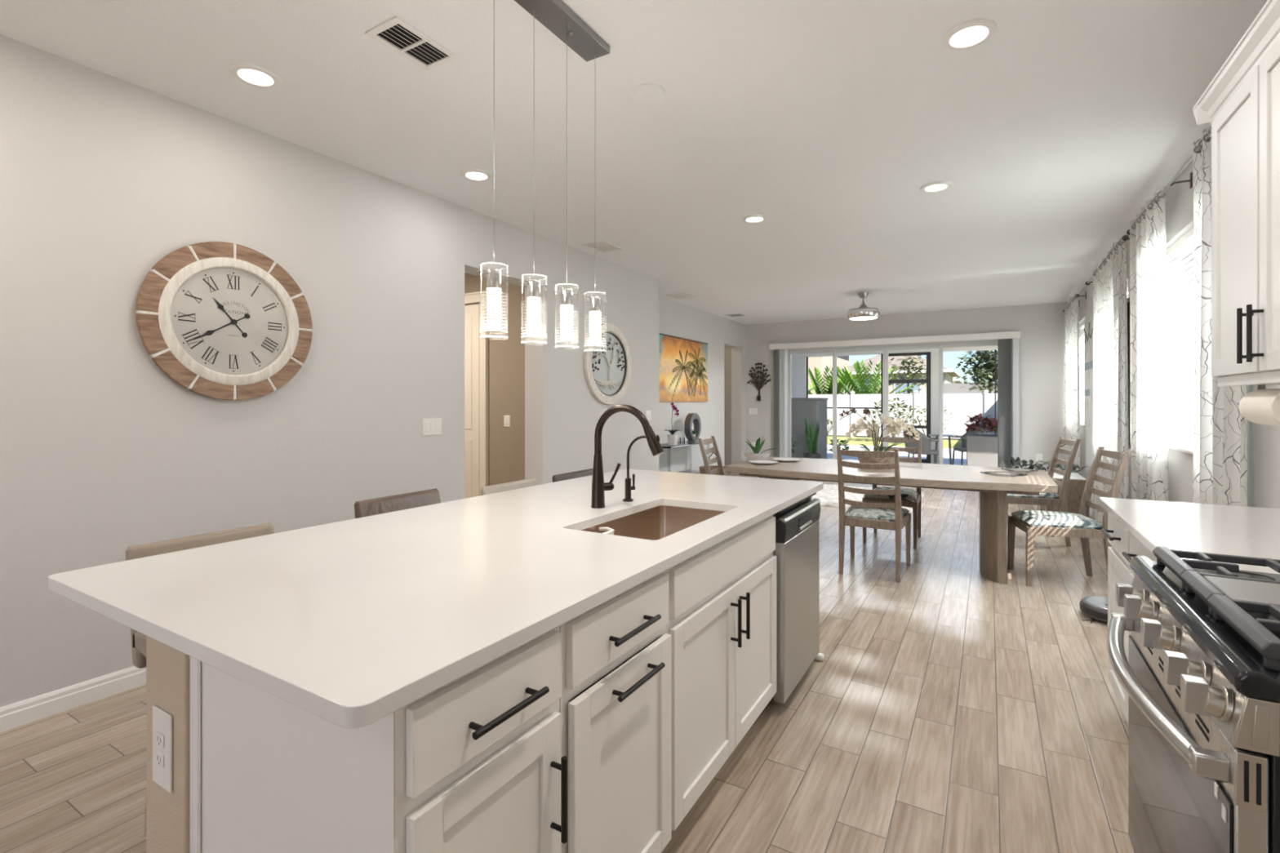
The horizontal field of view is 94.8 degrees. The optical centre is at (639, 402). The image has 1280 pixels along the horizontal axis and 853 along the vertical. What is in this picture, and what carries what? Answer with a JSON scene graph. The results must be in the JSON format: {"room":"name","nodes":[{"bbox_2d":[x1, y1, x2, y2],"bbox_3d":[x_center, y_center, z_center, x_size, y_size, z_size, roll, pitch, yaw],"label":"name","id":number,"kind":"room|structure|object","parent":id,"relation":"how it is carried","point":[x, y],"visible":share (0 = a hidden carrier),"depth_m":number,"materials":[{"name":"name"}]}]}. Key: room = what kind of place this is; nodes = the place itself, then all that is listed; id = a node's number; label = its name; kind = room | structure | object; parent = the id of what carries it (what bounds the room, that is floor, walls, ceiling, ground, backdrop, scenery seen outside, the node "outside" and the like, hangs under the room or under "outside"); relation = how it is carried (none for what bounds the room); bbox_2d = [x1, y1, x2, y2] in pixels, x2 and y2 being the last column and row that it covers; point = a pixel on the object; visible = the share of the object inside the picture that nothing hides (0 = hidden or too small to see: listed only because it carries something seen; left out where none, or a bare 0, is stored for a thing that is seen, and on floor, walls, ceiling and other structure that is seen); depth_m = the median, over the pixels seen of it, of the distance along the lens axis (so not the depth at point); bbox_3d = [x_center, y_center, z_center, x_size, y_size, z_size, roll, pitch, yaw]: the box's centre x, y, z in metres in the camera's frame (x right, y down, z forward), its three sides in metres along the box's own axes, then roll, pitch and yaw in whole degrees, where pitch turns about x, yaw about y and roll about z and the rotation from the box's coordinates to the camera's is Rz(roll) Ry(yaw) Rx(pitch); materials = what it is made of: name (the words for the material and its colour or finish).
{"room":"kitchen","nodes":[
{"label":"kitchen","id":0,"kind":"room"},
{"bbox_2d":[146,635,190,852],"bbox_3d":[-0.390,0.899,2.353,0.187,0.882,2.510,0,0,31],"label":"wall","id":1,"kind":"structure","parent":0,"point":[167,668],"depth_m":1.26,"materials":[{"name":"beige paint"}]},
{"bbox_2d":[152,705,172,793],"bbox_3d":[-1.034,0.748,1.270,0.088,0.165,0.009,0,0,31],"label":"wall outlet","id":2,"kind":"object","parent":1,"relation":"attached to","point":[162,720],"visible":1,"depth_m":1.26,"materials":[{"name":"white plastic"}]},
{"bbox_2d":[0,34,746,706],"bbox_3d":[-1.392,-0.080,5.186,0.755,2.840,14.100,0,0,31],"label":"wall","id":3,"kind":"structure","parent":0,"point":[104,177],"depth_m":3.05,"materials":[{"name":"grey paint"}]},
{"bbox_2d":[0,666,146,732],"bbox_3d":[-2.949,1.291,1.807,0.014,0.098,6.300,0,0,31],"label":"baseboard","id":4,"kind":"structure","parent":3,"relation":"attached to","point":[26,711],"depth_m":2.57,"materials":[{"name":"white wood"}]},
{"bbox_2d":[135,241,312,399],"bbox_3d":[-2.152,-0.425,3.111,0.050,0.826,0.826,0,0,31],"label":"wall clock","id":5,"kind":"object","parent":3,"relation":"attached to","point":[221,320],"visible":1,"depth_m":3.07,"materials":[{"name":"brown wood"}]},
{"bbox_2d":[422,417,441,435],"bbox_3d":[-1.501,0.175,4.251,0.010,0.122,0.168,0,0,31],"label":"light switch","id":6,"kind":"object","parent":3,"relation":"attached to","point":[431,426],"visible":1,"depth_m":4.24,"materials":[{"name":"white plastic"}]},
{"bbox_2d":[583,323,631,404],"bbox_3d":[-0.326,-0.405,6.199,0.052,0.860,0.860,0,0,31],"label":"wall decoration","id":7,"kind":"object","parent":3,"relation":"attached to","point":[607,366],"visible":0.97,"depth_m":6.19,"materials":[{"name":"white wood"}]},
{"bbox_2d":[658,333,707,401],"bbox_3d":[0.625,-0.492,8.896,0.034,0.964,1.900,0,0,31],"label":"picture","id":8,"kind":"object","parent":3,"relation":"attached to","point":[682,362],"visible":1,"depth_m":8.89,"materials":[{"name":"brown"}]},
{"bbox_2d":[464,272,524,485],"bbox_3d":[-2.079,-0.080,6.669,3.020,2.840,0.150,0,0,31],"label":"wall","id":9,"kind":"structure","parent":0,"point":[506,346],"depth_m":6.17,"materials":[{"name":"beige paint"}]},
{"bbox_2d":[464,303,479,498],"bbox_3d":[-2.097,0.135,6.506,0.815,2.390,0.128,0,0,31],"label":"door","id":10,"kind":"structure","parent":9,"relation":"in","point":[471,312],"depth_m":6.37,"materials":[{"name":"beige wood"}]},
{"bbox_2d":[464,290,488,495],"bbox_3d":[-2.075,0.075,6.547,1.050,2.530,0.055,0,0,31],"label":"trim","id":11,"kind":"structure","parent":9,"relation":"attached to","point":[479,297],"depth_m":6.30,"materials":[{"name":"beige wood"}]},
{"bbox_2d":[0,472,1132,852],"bbox_3d":[-0.371,1.390,4.696,7.970,0.100,14.300,0,0,31],"label":"floor","id":12,"kind":"structure","parent":0,"point":[948,707],"depth_m":2.33,"materials":[{"name":"brown wood"}]},
{"bbox_2d":[124,522,274,837],"bbox_3d":[-1.292,0.895,1.908,0.516,0.889,0.438,0,0,31],"label":"bar stool","id":13,"kind":"object","parent":12,"relation":"on","point":[138,639],"visible":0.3,"depth_m":1.94,"materials":[{"name":"brown wood"}]},
{"bbox_2d":[190,626,567,852],"bbox_3d":[-0.534,0.899,1.231,0.711,0.881,0.416,0,0,31],"label":"base cabinet","id":14,"kind":"object","parent":12,"relation":"on","point":[474,763],"visible":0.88,"depth_m":1.06,"materials":[{"name":"white wood"}]},
{"bbox_2d":[354,488,440,518],"bbox_3d":[-0.897,0.880,2.575,0.516,0.919,0.438,0,0,31],"label":"bar stool","id":15,"kind":"object","parent":12,"relation":"on","point":[366,508],"visible":0.22,"depth_m":2.66,"materials":[{"name":"brown leather"}]},
{"bbox_2d":[480,477,537,495],"bbox_3d":[-0.525,0.894,3.201,0.516,0.891,0.438,0,0,31],"label":"bar stool","id":16,"kind":"object","parent":12,"relation":"on","point":[501,487],"visible":0.19,"depth_m":3.29,"materials":[{"name":"beige leather"}]},
{"bbox_2d":[551,468,592,482],"bbox_3d":[-0.219,0.895,3.717,0.516,0.890,0.438,0,0,31],"label":"bar stool","id":17,"kind":"object","parent":12,"relation":"on","point":[580,473],"visible":0.09,"depth_m":3.79,"materials":[{"name":"brown leather"}]},
{"bbox_2d":[559,570,671,852],"bbox_3d":[-0.291,0.899,1.612,0.694,0.881,0.480,0,0,31],"label":"base cabinet","id":18,"kind":"object","parent":12,"relation":"on","point":[615,700],"visible":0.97,"depth_m":1.43,"materials":[{"name":"white wood"}]},
{"bbox_2d":[661,440,707,473],"bbox_3d":[0.594,0.963,8.455,0.375,0.755,1.450,0,0,31],"label":"console table","id":19,"kind":"object","parent":12,"relation":"on","point":[686,443],"visible":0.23,"depth_m":8.53,"materials":[{"name":"clear plastic"}]},
{"bbox_2d":[684,413,701,441],"bbox_3d":[0.788,0.370,8.776,0.147,0.428,0.393,0,0,31],"label":"ring sculpture","id":20,"kind":"object","parent":19,"relation":"on","point":[691,436],"visible":1,"depth_m":8.71,"materials":[{"name":"grey metal"}]},
{"bbox_2d":[697,435,724,475],"bbox_3d":[0.922,0.840,5.642,0.656,1.000,0.480,0,0,25],"label":"dining chair","id":21,"kind":"object","parent":12,"relation":"on","point":[717,459],"visible":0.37,"depth_m":5.82,"materials":[{"name":"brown wood"}]},
{"bbox_2d":[666,515,776,831],"bbox_3d":[0.076,0.899,2.237,0.688,0.881,0.964,0,0,31],"label":"base cabinet","id":22,"kind":"object","parent":12,"relation":"on","point":[722,625],"visible":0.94,"depth_m":1.96,"materials":[{"name":"white wood"}]},
{"bbox_2d":[48,469,823,728],"bbox_3d":[-0.240,0.442,2.295,1.245,0.031,2.708,0,0,31],"label":"countertop","id":23,"kind":"structure","parent":22,"relation":"on","point":[349,624],"depth_m":1.39,"materials":[{"name":"white stone"}]},
{"bbox_2d":[591,404,663,508],"bbox_3d":[-0.046,0.216,2.346,0.315,0.418,0.107,0,0,31],"label":"kitchen faucet","id":24,"kind":"object","parent":23,"relation":"on","point":[599,486],"visible":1,"depth_m":2.37,"materials":[{"name":"black metal"}]},
{"bbox_2d":[622,435,645,502],"bbox_3d":[-0.017,0.283,2.528,0.123,0.285,0.052,0,0,31],"label":"filter faucet","id":25,"kind":"object","parent":23,"relation":"on","point":[628,487],"visible":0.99,"depth_m":2.54,"materials":[{"name":"black metal"}]},
{"bbox_2d":[580,505,724,540],"bbox_3d":[0.072,0.551,2.216,0.427,0.188,0.769,0,0,31],"label":"sink","id":26,"kind":"object","parent":23,"relation":"in","point":[660,522],"visible":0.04,"depth_m":2.54,"materials":[{"name":"beige metal"}]},
{"bbox_2d":[773,492,820,703],"bbox_3d":[0.498,0.900,2.908,0.650,0.880,0.606,0,0,31],"label":"dishwasher","id":27,"kind":"object","parent":12,"relation":"on","point":[797,552],"visible":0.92,"depth_m":2.65,"materials":[{"name":"silver metal"}]},
{"bbox_2d":[811,484,924,512],"bbox_3d":[2.693,1.308,8.461,2.434,0.057,1.835,0,0,31],"label":"shag rug","id":28,"kind":"object","parent":12,"relation":"on","point":[828,495],"visible":0.2,"depth_m":8.11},
{"bbox_2d":[836,446,911,582],"bbox_3d":[1.861,0.840,4.685,0.480,1.000,0.656,0,0,31],"label":"dining chair","id":29,"kind":"object","parent":12,"relation":"on","point":[891,513],"visible":1,"depth_m":4.50,"materials":[{"name":"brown wood"}]},
{"bbox_2d":[725,457,1057,583],"bbox_3d":[2.121,0.960,5.207,2.495,0.760,1.360,0,0,31],"label":"dining table","id":30,"kind":"object","parent":12,"relation":"on","point":[993,490],"visible":0.69,"depth_m":4.57,"materials":[{"name":"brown wood"}]},
{"bbox_2d":[742,437,776,460],"bbox_3d":[1.165,0.457,5.904,0.309,0.244,0.293,0,0,-19],"label":"potted succulent","id":31,"kind":"object","parent":30,"relation":"on","point":[756,455],"visible":0.99,"depth_m":5.84,"materials":[{"name":"white ceramic"}]},
{"bbox_2d":[839,406,919,463],"bbox_3d":[2.106,0.308,5.215,0.671,0.543,0.316,0,0,31],"label":"centrepiece","id":32,"kind":"object","parent":30,"relation":"on","point":[895,428],"visible":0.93,"depth_m":5.20,"materials":[{"name":"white plant"}]},
{"bbox_2d":[857,457,894,463],"bbox_3d":[2.097,0.524,5.221,0.316,0.112,0.316,0,0,31],"label":"bowl","id":33,"kind":"object","parent":32,"relation":"on","point":[862,460],"depth_m":5.09,"materials":[{"name":"brown wood"}]},
{"bbox_2d":[1003,456,1044,470],"bbox_3d":[5.203,1.042,7.959,0.487,0.593,0.493,0,0,41],"label":"potted plant","id":34,"kind":"object","parent":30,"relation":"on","point":[1017,461],"visible":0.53,"depth_m":7.97,"materials":[{"name":"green plant"}]},
{"bbox_2d":[862,435,921,549],"bbox_3d":[2.494,0.840,5.772,0.480,1.000,0.656,0,0,31],"label":"dining chair","id":35,"kind":"object","parent":12,"relation":"on","point":[908,495],"visible":0.56,"depth_m":5.68,"materials":[{"name":"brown wood"}]},
{"bbox_2d":[1006,436,1080,546],"bbox_3d":[3.847,0.840,5.741,0.656,1.000,0.480,0,0,18],"label":"dining chair","id":36,"kind":"object","parent":12,"relation":"on","point":[1048,500],"visible":0.65,"depth_m":5.55,"materials":[{"name":"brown wood"}]},
{"bbox_2d":[1036,461,1089,517],"bbox_3d":[4.855,0.992,6.770,0.444,0.694,0.758,0,0,31],"label":"wooden planter","id":37,"kind":"object","parent":12,"relation":"on","point":[1077,481],"visible":0.37,"depth_m":6.46,"materials":[{"name":"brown wood"}]},
{"bbox_2d":[1008,446,1131,586],"bbox_3d":[3.206,0.840,4.416,0.656,1.000,0.480,0,0,17],"label":"dining chair","id":38,"kind":"object","parent":12,"relation":"on","point":[1032,522],"visible":0.91,"depth_m":4.30,"materials":[{"name":"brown wood"}]},
{"bbox_2d":[1079,595,1107,622],"bbox_3d":[2.937,1.292,3.641,0.359,0.096,0.352,0,0,31],"label":"robot vacuum","id":39,"kind":"object","parent":12,"relation":"on","point":[1095,607],"visible":0.39,"depth_m":3.63,"materials":[{"name":"grey metal"}]},
{"bbox_2d":[1101,512,1134,723],"bbox_3d":[2.215,0.899,2.281,0.649,0.881,0.465,0,0,31],"label":"base cabinet","id":40,"kind":"object","parent":12,"relation":"on","point":[1119,570],"visible":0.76,"depth_m":2.42,"materials":[{"name":"white wood"}]},
{"bbox_2d":[1122,533,1156,635],"bbox_3d":[1.871,0.899,1.700,0.649,0.881,0.883,0,0,31],"label":"base cabinet","id":41,"kind":"object","parent":12,"relation":"on","point":[1136,548],"visible":0.06,"depth_m":2.10,"materials":[{"name":"white wood"}]},
{"bbox_2d":[1098,497,1279,573],"bbox_3d":[1.997,0.442,1.904,0.642,0.031,1.367,0,0,31],"label":"countertop","id":42,"kind":"structure","parent":41,"relation":"on","point":[1229,530],"depth_m":2.01,"materials":[{"name":"white stone"}]},
{"bbox_2d":[1106,546,1279,852],"bbox_3d":[1.347,0.850,1.039,0.804,0.980,0.769,0,0,31],"label":"gas range","id":43,"kind":"object","parent":12,"relation":"on","point":[1200,677],"visible":1,"depth_m":1.05,"materials":[{"name":"silver metal"}]},
{"bbox_2d":[1129,555,1279,702],"bbox_3d":[1.386,0.415,1.018,0.715,0.040,0.765,0,0,31],"label":"cooktop","id":44,"kind":"object","parent":43,"relation":"in","point":[1252,676],"depth_m":1.04,"materials":[{"name":"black metal"}]},
{"bbox_2d":[0,0,1267,324],"bbox_3d":[-0.371,-1.575,4.696,7.970,0.150,14.300,0,0,31],"label":"ceiling","id":45,"kind":"structure","parent":0,"point":[827,121],"depth_m":3.06,"materials":[{"name":"white paint"}]},
{"bbox_2d":[229,62,281,88],"bbox_3d":[-1.761,-1.494,2.696,0.200,0.011,0.200,0,0,31],"label":"recessed light","id":46,"kind":"object","parent":45,"relation":"in","point":[256,76],"visible":1,"depth_m":2.69,"materials":[{"name":"white"}]},
{"bbox_2d":[364,16,458,71],"bbox_3d":[-0.951,-1.493,2.465,0.200,0.012,0.310,0,0,31],"label":"ceiling vent","id":47,"kind":"object","parent":45,"relation":"in","point":[396,34],"visible":1,"depth_m":2.45,"materials":[{"name":"white metal"}]},
{"bbox_2d":[460,168,492,182],"bbox_3d":[-1.076,-1.494,3.870,0.200,0.011,0.200,0,0,31],"label":"recessed light","id":48,"kind":"object","parent":45,"relation":"in","point":[473,175],"visible":1,"depth_m":3.86,"materials":[{"name":"white"}]},
{"bbox_2d":[477,0,609,345],"bbox_3d":[-0.341,-0.857,2.231,0.122,1.284,0.702,0,0,31],"label":"pendant light","id":49,"kind":"object","parent":45,"relation":"hanging from","point":[555,15],"visible":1,"depth_m":2.24,"materials":[{"name":"grey glass"}]},
{"bbox_2d":[486,268,501,288],"bbox_3d":[-0.491,-0.412,1.976,0.046,0.065,0.046,0,0,31],"label":"socket","id":50,"kind":"object","parent":49,"relation":"attached to","point":[493,275],"depth_m":1.96,"materials":[{"name":"silver metal"}]},
{"bbox_2d":[527,280,540,297],"bbox_3d":[-0.388,-0.412,2.150,0.046,0.065,0.046,0,0,31],"label":"socket","id":51,"kind":"object","parent":49,"relation":"attached to","point":[533,286],"depth_m":2.13,"materials":[{"name":"silver metal"}]},
{"bbox_2d":[582,240,624,253],"bbox_3d":[-0.346,-1.493,5.659,0.250,0.012,0.340,0,0,31],"label":"ceiling vent","id":52,"kind":"object","parent":45,"relation":"in","point":[603,246],"visible":1,"depth_m":5.64,"materials":[{"name":"white metal"}]},
{"bbox_2d":[631,84,665,105],"bbox_3d":[0.043,-1.484,2.849,0.164,0.029,0.164,0,0,31],"label":"smoke detector","id":53,"kind":"object","parent":45,"relation":"attached to","point":[645,94],"visible":1,"depth_m":2.81,"materials":[{"name":"white paint"}]},
{"bbox_2d":[847,292,879,319],"bbox_3d":[3.055,-1.319,8.047,0.420,0.361,0.420,0,0,31],"label":"ceiling fan","id":54,"kind":"object","parent":45,"relation":"hanging from","point":[863,312],"visible":1,"depth_m":7.92,"materials":[{"name":"grey metal"}]},
{"bbox_2d":[920,181,952,192],"bbox_3d":[2.055,-1.494,4.083,0.200,0.011,0.200,0,0,31],"label":"recessed light","id":55,"kind":"object","parent":45,"relation":"in","point":[939,186],"visible":1,"depth_m":4.07,"materials":[{"name":"white"}]},
{"bbox_2d":[941,18,997,50],"bbox_3d":[1.340,-1.494,2.397,0.200,0.011,0.200,0,0,31],"label":"recessed light","id":56,"kind":"object","parent":45,"relation":"in","point":[970,34],"visible":1,"depth_m":2.39,"materials":[{"name":"white"}]},
{"bbox_2d":[724,346,731,472],"bbox_3d":[0.978,-0.080,11.076,1.180,2.840,1.450,0,0,31],"label":"wall","id":57,"kind":"structure","parent":0,"point":[727,351],"depth_m":11.25,"materials":[{"name":"beige paint"}]},
{"bbox_2d":[746,302,1067,471],"bbox_3d":[4.206,-0.080,10.178,5.290,2.840,0.200,0,0,31],"label":"wall","id":58,"kind":"structure","parent":0,"point":[1041,326],"depth_m":9.36,"materials":[{"name":"grey paint"}]},
{"bbox_2d":[746,362,770,400],"bbox_3d":[2.259,-0.395,11.181,0.474,0.730,0.059,0,0,31],"label":"tree ornament","id":59,"kind":"object","parent":58,"relation":"attached to","point":[758,385],"visible":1,"depth_m":11.18,"materials":[{"name":"brown metal"}]},
{"bbox_2d":[787,338,997,464],"bbox_3d":[4.261,0.170,10.134,3.490,2.340,0.140,0,0,31],"label":"door","id":60,"kind":"structure","parent":58,"relation":"in","point":[884,348],"depth_m":10.18,"materials":[{"name":"white metal"}]},
{"bbox_2d":[768,331,1020,468],"bbox_3d":[4.141,0.110,10.033,3.945,2.400,0.113,0,0,31],"label":"vertical blind","id":61,"kind":"object","parent":58,"relation":"attached to","point":[1004,340],"visible":0.81,"depth_m":9.32,"materials":[{"name":"white"}]},
{"bbox_2d":[1079,160,1279,508],"bbox_3d":[2.970,-0.080,2.714,0.200,2.840,14.300,0,0,31],"label":"wall","id":62,"kind":"structure","parent":0,"point":[1179,197],"depth_m":3.78,"materials":[{"name":"grey paint"}]},
{"bbox_2d":[1062,292,1086,312],"bbox_3d":[5.974,-1.360,8.095,0.121,0.090,1.501,0,0,31],"label":"curtain rod","id":63,"kind":"object","parent":62,"relation":"attached to","point":[1077,295],"visible":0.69,"depth_m":7.49,"materials":[{"name":"grey metal"}]},
{"bbox_2d":[1063,302,1070,471],"bbox_3d":[6.139,-0.045,8.427,0.066,2.740,0.652,0,0,31],"label":"curtain","id":64,"kind":"object","parent":63,"relation":"hanging from","point":[1067,312],"visible":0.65,"depth_m":8.46,"materials":[{"name":"white fabric"}]},
{"bbox_2d":[1068,293,1079,473],"bbox_3d":[5.787,-0.045,7.834,0.066,2.740,0.632,0,0,31],"label":"curtain","id":65,"kind":"object","parent":63,"relation":"hanging from","point":[1074,382],"visible":0.83,"depth_m":7.68,"materials":[{"name":"white fabric"}]},
{"bbox_2d":[1079,320,1084,422],"bbox_3d":[6.093,-0.411,8.042,0.065,1.390,1.134,0,0,31],"label":"window blind","id":66,"kind":"object","parent":62,"relation":"attached to","point":[1082,325],"visible":0.3,"depth_m":8.32,"materials":[{"name":"white fabric"}]},
{"bbox_2d":[1084,312,1093,427],"bbox_3d":[5.423,-0.380,7.085,0.039,1.340,0.820,0,0,31],"label":"window","id":67,"kind":"structure","parent":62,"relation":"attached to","point":[1088,322],"depth_m":7.13,"materials":[{"name":"grey glass"}]},
{"bbox_2d":[1084,235,1129,284],"bbox_3d":[4.589,-1.360,5.760,0.121,0.090,2.191,0,0,31],"label":"curtain rod","id":68,"kind":"object","parent":62,"relation":"attached to","point":[1125,237],"visible":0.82,"depth_m":5.16,"materials":[{"name":"grey metal"}]},
{"bbox_2d":[1092,257,1107,524],"bbox_3d":[4.687,-0.045,5.981,0.066,2.740,0.782,0,0,31],"label":"curtain","id":69,"kind":"object","parent":68,"relation":"hanging from","point":[1100,279],"visible":0.77,"depth_m":5.92,"materials":[{"name":"white fabric"}]},
{"bbox_2d":[1106,234,1128,498],"bbox_3d":[4.253,-0.045,5.250,0.066,2.740,0.742,0,0,31],"label":"curtain","id":70,"kind":"object","parent":68,"relation":"hanging from","point":[1117,294],"visible":0.8,"depth_m":5.18,"materials":[{"name":"white fabric"}]},
{"bbox_2d":[1127,297,1130,448],"bbox_3d":[4.152,-0.255,4.932,0.029,1.310,0.660,0,0,31],"label":"framed mirror","id":71,"kind":"object","parent":62,"relation":"attached to","point":[1128,298],"visible":0.19,"depth_m":5.14,"materials":[{"name":"white"}]},
{"bbox_2d":[1126,134,1209,235],"bbox_3d":[3.326,-1.360,3.631,0.121,0.090,2.481,0,0,31],"label":"curtain rod","id":72,"kind":"object","parent":62,"relation":"attached to","point":[1190,180],"visible":0.23,"depth_m":3.60,"materials":[{"name":"grey metal"}]},
{"bbox_2d":[1129,186,1168,501],"bbox_3d":[3.649,-0.045,4.230,0.066,2.740,0.912,0,0,31],"label":"curtain","id":73,"kind":"object","parent":72,"relation":"hanging from","point":[1148,274],"visible":0.87,"depth_m":4.10,"materials":[{"name":"white fabric"}]},
{"bbox_2d":[1192,125,1247,506],"bbox_3d":[2.886,-0.045,2.945,0.066,2.740,0.662,0,0,31],"label":"curtain","id":74,"kind":"object","parent":72,"relation":"hanging from","point":[1220,471],"visible":0.39,"depth_m":3.03,"materials":[{"name":"white fabric"}]},
{"bbox_2d":[1168,244,1194,454],"bbox_3d":[3.549,-0.400,3.738,0.210,1.420,1.650,0,0,31],"label":"window","id":75,"kind":"structure","parent":62,"relation":"in","point":[1187,449],"depth_m":4.15,"materials":[{"name":"white glass"}]},
{"bbox_2d":[1165,226,1194,446],"bbox_3d":[3.542,-0.411,3.741,0.065,1.390,1.634,0,0,31],"label":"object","id":76,"kind":"object","parent":75,"relation":"attached to","point":[1180,378],"visible":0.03,"depth_m":4.04,"materials":[{"name":"white plastic"}]},
{"bbox_2d":[1192,0,1279,386],"bbox_3d":[2.001,-0.619,1.639,0.365,1.118,1.460,0,0,31],"label":"upper cabinet","id":77,"kind":"object","parent":62,"relation":"attached to","point":[1241,104],"visible":1,"depth_m":1.98,"materials":[{"name":"white wood"}]},
{"bbox_2d":[1239,384,1279,425],"bbox_3d":[2.136,0.006,1.965,0.124,0.141,0.316,0,0,31],"label":"paper towel holder","id":78,"kind":"object","parent":77,"relation":"attached to","point":[1261,406],"visible":1,"depth_m":1.97,"materials":[{"name":"white paper"}]},
{"bbox_2d":[1246,385,1252,506],"bbox_3d":[2.918,0.115,2.833,0.012,2.450,0.130,0,0,31],"label":"trim","id":79,"kind":"structure","parent":62,"relation":"attached to","point":[1249,388],"depth_m":2.78,"materials":[{"name":"grey wood"}]},
{"label":"outside","id":80,"kind":"structure","parent":0,"visible":0},
{"bbox_2d":[826,435,961,448],"bbox_3d":[20.706,1.510,39.806,85.000,0.100,50.400,0,0,31],"label":"ground","id":81,"kind":"structure","parent":80,"point":[955,442],"depth_m":21.73,"materials":[{"name":"green plant"}]},
{"bbox_2d":[808,355,848,394],"bbox_3d":[11.830,-2.700,49.932,10.440,8.320,11.040,0,0,31],"label":"house","id":82,"kind":"structure","parent":81,"relation":"on","point":[820,362],"depth_m":43.78,"materials":[{"name":"beige paint"}]},
{"bbox_2d":[808,365,858,394],"bbox_3d":[8.313,-0.116,27.168,3.146,3.152,3.288,0,0,9],"label":"palm","id":83,"kind":"object","parent":81,"relation":"on","point":[816,386],"visible":0.27,"depth_m":26.83,"materials":[{"name":"green plant"}]},
{"bbox_2d":[823,359,914,394],"bbox_3d":[9.877,-0.215,26.032,2.967,3.350,3.544,0,0,-44],"label":"palm","id":84,"kind":"object","parent":81,"relation":"on","point":[862,386],"visible":0.53,"depth_m":25.71,"materials":[{"name":"green plant"}]},
{"bbox_2d":[866,397,914,437],"bbox_3d":[9.320,0.633,21.832,1.701,1.664,1.670,0,0,31],"label":"shrub","id":85,"kind":"object","parent":81,"relation":"on","point":[899,405],"visible":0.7,"depth_m":21.67,"materials":[{"name":"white plant"}]},
{"bbox_2d":[826,354,959,394],"bbox_3d":[20.591,-1.400,47.060,8.440,5.720,11.040,0,0,31],"label":"house","id":86,"kind":"structure","parent":81,"relation":"on","point":[948,374],"depth_m":43.19,"materials":[{"name":"beige paint"}]},
{"bbox_2d":[808,389,997,439],"bbox_3d":[8.999,0.480,24.892,29.450,1.960,0.170,0,0,31],"label":"vinyl fence","id":87,"kind":"object","parent":81,"relation":"on","point":[961,406],"visible":0.2,"depth_m":23.58,"materials":[{"name":"grey plastic"}]},
{"bbox_2d":[888,355,926,394],"bbox_3d":[14.184,-0.680,31.088,2.636,4.281,2.443,0,0,31],"label":"tree","id":88,"kind":"object","parent":81,"relation":"on","point":[913,368],"visible":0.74,"depth_m":30.96,"materials":[{"name":"green plant"}]},
{"bbox_2d":[942,382,996,393],"bbox_3d":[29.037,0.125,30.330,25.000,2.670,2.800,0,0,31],"label":"wall","id":89,"kind":"structure","parent":81,"relation":"on","point":[947,388],"depth_m":36.88,"materials":[{"name":"white paint"}]},
{"bbox_2d":[955,350,997,393],"bbox_3d":[17.350,-0.931,29.169,3.098,4.784,2.988,0,0,31],"label":"tree","id":90,"kind":"object","parent":81,"relation":"on","point":[988,371],"visible":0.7,"depth_m":29.09,"materials":[{"name":"green plant"}]},
{"bbox_3d":[17.658,1.510,-10.707,38.700,0.100,39.600,0,0,31],"label":"ground","id":91,"kind":"structure","parent":0,"visible":0},
{"bbox_2d":[826,444,966,465],"bbox_3d":[6.731,1.420,13.797,13.500,0.120,8.600,0,0,31],"label":"patio","id":92,"kind":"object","parent":91,"relation":"on","point":[945,451],"depth_m":15.21,"materials":[{"name":"concrete"}]},
{"bbox_2d":[791,356,806,397],"bbox_3d":[3.776,0.140,14.049,0.400,2.440,0.220,0,0,31],"label":"column","id":93,"kind":"structure","parent":92,"relation":"on","point":[798,364],"depth_m":13.92,"materials":[{"name":"white paint"}]},
{"bbox_2d":[791,397,828,458],"bbox_3d":[3.734,0.630,12.959,0.600,1.460,0.940,0,0,31],"label":"cabinet","id":94,"kind":"object","parent":92,"relation":"on","point":[815,409],"visible":0.56,"depth_m":12.63,"materials":[{"name":"metal"}]},
{"bbox_2d":[803,417,821,458],"bbox_3d":[3.506,0.833,11.987,0.360,1.053,0.373,0,0,31],"label":"snake plant","id":95,"kind":"object","parent":92,"relation":"on","point":[811,440],"visible":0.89,"depth_m":12.00,"materials":[{"name":"green plant"}]},
{"bbox_2d":[880,351,930,463],"bbox_3d":[5.805,0.140,12.846,0.998,2.440,0.060,0,0,31],"label":"screen door","id":96,"kind":"structure","parent":92,"relation":"on","point":[927,460],"depth_m":12.64,"materials":[{"name":"brown metal"}]},
{"bbox_2d":[902,424,938,463],"bbox_3d":[5.513,0.896,11.545,0.660,0.932,0.660,0,0,16],"label":"patio chair","id":97,"kind":"object","parent":92,"relation":"on","point":[926,441],"visible":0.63,"depth_m":11.27,"materials":[{"name":"grey wicker"}]},
{"bbox_2d":[930,351,938,463],"bbox_3d":[6.331,0.140,12.534,0.220,2.440,0.220,0,0,31],"label":"column","id":98,"kind":"structure","parent":92,"relation":"on","point":[934,355],"depth_m":12.46,"materials":[{"name":"white paint"}]},
{"bbox_2d":[791,345,997,357],"bbox_3d":[6.713,-1.180,12.296,9.400,0.200,0.300,0,0,31],"label":"lanai","id":99,"kind":"object","parent":98,"relation":"on","point":[977,348],"visible":0.08,"depth_m":12.75,"materials":[{"name":"white paint"}]},
{"bbox_2d":[951,426,991,465],"bbox_3d":[6.838,0.896,12.059,0.660,0.932,0.660,0,0,11],"label":"patio chair","id":100,"kind":"object","parent":92,"relation":"on","point":[963,449],"visible":0.38,"depth_m":12.22,"materials":[{"name":"grey metal"}]},
{"bbox_2d":[964,413,997,467],"bbox_3d":[6.619,0.778,11.015,0.954,1.163,0.700,0,0,31],"label":"wicker planter","id":101,"kind":"object","parent":92,"relation":"on","point":[981,449],"visible":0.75,"depth_m":10.89,"materials":[{"name":"grey"}]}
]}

